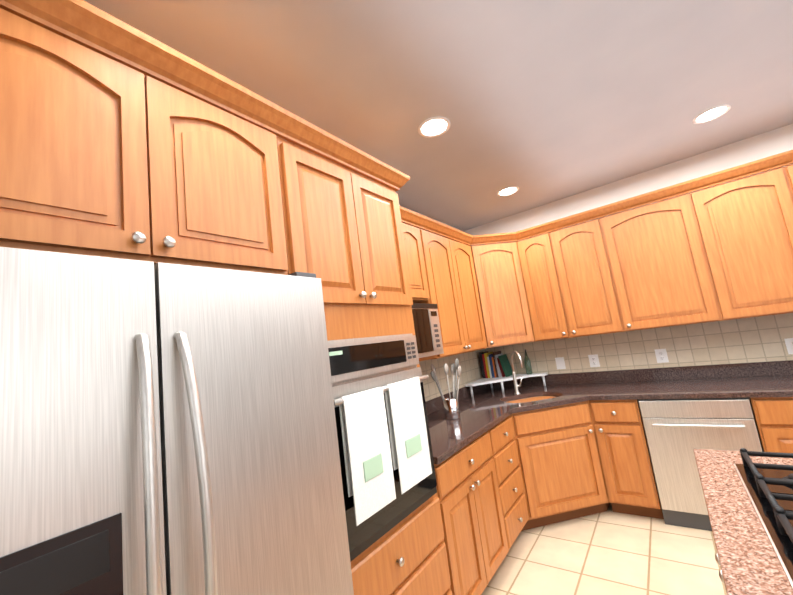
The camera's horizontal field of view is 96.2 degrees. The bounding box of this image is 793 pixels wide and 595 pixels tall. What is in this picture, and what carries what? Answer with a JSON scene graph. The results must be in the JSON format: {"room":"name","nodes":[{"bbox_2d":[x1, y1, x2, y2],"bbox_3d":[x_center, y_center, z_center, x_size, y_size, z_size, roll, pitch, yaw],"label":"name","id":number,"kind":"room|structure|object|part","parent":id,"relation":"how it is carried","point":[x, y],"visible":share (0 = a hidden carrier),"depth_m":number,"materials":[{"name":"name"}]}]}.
{"room":"kitchen","nodes":[
{"label":"kitchen","id":0,"kind":"room"},
{"bbox_2d":[399,205,462,243],"bbox_3d":[0.956,0.569,4.114,0.120,2.740,15.600,-13,-10,36],"label":"wall","id":1,"kind":"structure","parent":0,"point":[429,217],"depth_m":3.59,"materials":[{"name":"paint"}]},
{"bbox_2d":[0,8,287,274],"bbox_3d":[-0.922,-0.317,1.155,0.665,0.560,0.885,-13,-10,36],"label":"upper cabinet","id":2,"kind":"object","parent":1,"relation":"attached to","point":[101,155],"visible":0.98,"depth_m":0.93,"materials":[{"name":"brown wood"}]},
{"bbox_2d":[402,223,486,360],"bbox_3d":[0.190,-0.013,2.822,0.375,0.990,1.565,-13,-10,36],"label":"upper cabinet","id":3,"kind":"object","parent":1,"relation":"attached to","point":[441,271],"visible":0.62,"depth_m":2.86,"materials":[{"name":"brown wood"}]},
{"bbox_2d":[411,303,443,357],"bbox_3d":[-0.027,0.247,2.411,0.402,0.358,0.645,-13,-10,36],"label":"built-in microwave","id":4,"kind":"object","parent":3,"relation":"in","point":[427,329],"visible":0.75,"depth_m":2.40,"materials":[{"name":"silver metal"}]},
{"bbox_2d":[425,381,490,412],"bbox_3d":[0.366,0.913,3.076,0.020,0.105,2.238,-13,-10,36],"label":"backsplash","id":5,"kind":"structure","parent":1,"relation":"attached to","point":[436,402],"depth_m":3.28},
{"bbox_2d":[84,0,792,230],"bbox_3d":[3.591,-1.488,2.239,11.000,0.100,15.600,-13,-10,36],"label":"ceiling","id":6,"kind":"structure","parent":0,"point":[538,103],"depth_m":1.79,"materials":[{"name":"paint"}]},
{"bbox_2d":[418,116,450,137],"bbox_3d":[0.223,-1.005,2.105,0.196,0.007,0.196,-13,-10,36],"label":"recessed light","id":7,"kind":"object","parent":6,"relation":"in","point":[433,127],"visible":1,"depth_m":2.10,"materials":[{"name":"white"}]},
{"bbox_2d":[497,186,518,195],"bbox_3d":[1.004,-0.955,3.205,0.196,0.007,0.196,-13,-10,36],"label":"recessed light","id":8,"kind":"object","parent":6,"relation":"in","point":[510,190],"visible":1,"depth_m":3.20,"materials":[{"name":"white"}]},
{"bbox_2d":[692,104,730,123],"bbox_3d":[2.095,-1.216,2.367,0.196,0.007,0.196,-13,-10,36],"label":"recessed light","id":9,"kind":"object","parent":6,"relation":"in","point":[710,114],"visible":1,"depth_m":2.36,"materials":[{"name":"white"}]},
{"bbox_2d":[481,504,726,594],"bbox_3d":[0.146,1.500,-0.203,3.510,0.060,7.770,-13,-10,36],"label":"floor","id":10,"kind":"structure","parent":0,"point":[609,551],"depth_m":2.24,"materials":[{"name":"beige tile"}]},
{"bbox_2d":[0,247,353,594],"bbox_3d":[-0.674,0.836,0.929,0.850,1.768,0.870,-13,-10,36],"label":"refrigerator","id":11,"kind":"object","parent":10,"relation":"on","point":[168,429],"visible":1,"depth_m":0.75,"materials":[{"name":"grey metal"}]},
{"bbox_2d":[276,136,451,594],"bbox_3d":[-0.286,0.589,1.686,0.718,2.360,0.775,-13,-10,36],"label":"tall cabinet","id":12,"kind":"object","parent":10,"relation":"on","point":[344,237],"visible":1,"depth_m":1.51,"materials":[{"name":"brown wood"}]},
{"bbox_2d":[303,333,437,577],"bbox_3d":[-0.042,0.557,1.506,0.095,0.790,0.705,-13,-10,36],"label":"wall oven","id":13,"kind":"object","parent":12,"relation":"in","point":[386,455],"depth_m":1.45,"materials":[{"name":"silver metal"}]},
{"bbox_2d":[434,461,506,594],"bbox_3d":[0.221,1.351,2.212,0.625,0.875,0.715,-13,-10,36],"label":"base cabinet","id":14,"kind":"object","parent":10,"relation":"on","point":[469,502],"depth_m":1.96,"materials":[{"name":"brown wood"}]},
{"bbox_2d":[427,373,792,488],"bbox_3d":[1.595,0.696,2.171,3.096,0.038,2.238,-13,-10,36],"label":"countertop","id":15,"kind":"structure","parent":14,"relation":"on","point":[595,431],"depth_m":2.69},
{"bbox_2d":[430,359,460,418],"bbox_3d":[0.407,0.690,2.703,0.238,0.429,0.254,-13,-10,36],"label":"utensil crock","id":16,"kind":"object","parent":15,"relation":"on","point":[451,407],"visible":1,"depth_m":2.65,"materials":[{"name":"silver metal"}]},
{"bbox_2d":[465,349,547,396],"bbox_3d":[1.091,0.734,3.554,0.636,0.397,0.574,-13,-10,36],"label":"corner shelf","id":17,"kind":"object","parent":15,"relation":"on","point":[496,367],"visible":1,"depth_m":3.69,"materials":[{"name":"white"}]},
{"bbox_3d":[1.342,0.658,3.649,0.060,0.252,0.058,-13,-10,36],"label":"oil bottle glass","id":18,"kind":"part","parent":17,"relation":"part of","materials":[{"name":"green glass"}]},
{"bbox_2d":[503,349,526,392],"bbox_3d":[1.121,0.690,3.278,0.166,0.401,0.196,-13,-10,36],"label":"faucet","id":19,"kind":"object","parent":15,"relation":"on","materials":[{"name":"silver metal"}]},
{"bbox_2d":[507,393,558,400],"bbox_3d":[1.176,0.980,3.058,0.494,0.191,0.495,-13,-10,36],"label":"sink","id":20,"kind":"object","parent":15,"relation":"in","point":[530,396],"depth_m":3.22,"materials":[{"name":"silver metal"}]},
{"bbox_2d":[495,473,538,553],"bbox_3d":[0.582,1.365,2.657,0.676,0.875,0.566,-13,-10,36],"label":"base cabinet","id":21,"kind":"object","parent":10,"relation":"on","point":[516,495],"depth_m":2.47,"materials":[{"name":"brown wood"}]},
{"bbox_2d":[531,477,618,526],"bbox_3d":[1.229,1.346,3.134,1.153,0.875,1.085,-13,-10,36],"label":"base cabinet","id":22,"kind":"object","parent":10,"relation":"on","point":[557,500],"depth_m":2.70,"materials":[{"name":"brown wood"}]},
{"bbox_2d":[615,485,663,518],"bbox_3d":[1.860,1.233,2.924,0.382,0.875,0.676,-13,-10,36],"label":"base cabinet","id":23,"kind":"object","parent":10,"relation":"on","point":[633,499],"depth_m":2.64,"materials":[{"name":"brown wood"}]},
{"bbox_2d":[638,398,762,530],"bbox_3d":[2.259,1.143,2.636,0.606,0.870,0.659,-13,-10,36],"label":"stainless steel dishwasher","id":24,"kind":"object","parent":10,"relation":"on","point":[677,431],"visible":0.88,"depth_m":2.46,"materials":[{"name":"grey metal"}]},
{"bbox_2d":[693,448,792,594],"bbox_3d":[1.250,0.941,0.645,0.898,0.983,1.310,-13,-10,36],"label":"kitchen island","id":25,"kind":"object","parent":10,"relation":"on","point":[748,496],"visible":1,"depth_m":0.95,"materials":[{"name":"pink stone"}]},
{"bbox_2d":[463,124,792,245],"bbox_3d":[2.304,0.254,3.137,3.270,2.740,0.120,-13,-10,36],"label":"wall","id":26,"kind":"structure","parent":0,"point":[761,146],"depth_m":3.14,"materials":[{"name":"paint"}]},
{"bbox_2d":[471,242,534,347],"bbox_3d":[0.974,-0.005,3.630,0.675,0.990,0.682,-13,-10,36],"label":"upper cabinet","id":27,"kind":"object","parent":26,"relation":"attached to","point":[505,312],"visible":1,"depth_m":3.39,"materials":[{"name":"brown wood"}]},
{"bbox_2d":[491,361,792,388],"bbox_3d":[2.254,0.661,3.065,3.078,0.105,0.020,-13,-10,36],"label":"backsplash","id":28,"kind":"structure","parent":26,"relation":"attached to","point":[737,368],"depth_m":3.00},
{"bbox_2d":[517,164,792,341],"bbox_3d":[2.272,-0.283,2.868,2.370,0.990,0.375,-13,-10,36],"label":"upper cabinet","id":29,"kind":"object","parent":26,"relation":"attached to","point":[722,252],"visible":1,"depth_m":2.77,"materials":[{"name":"brown wood"}]},
{"bbox_2d":[0,0,792,245],"bbox_3d":[1.036,-0.840,1.605,2.788,0.077,3.909,-13,-10,36],"label":"crown molding","id":30,"kind":"structure","parent":29,"relation":"on","point":[89,26],"depth_m":1.27,"materials":[{"name":"brown wood"}]}
]}

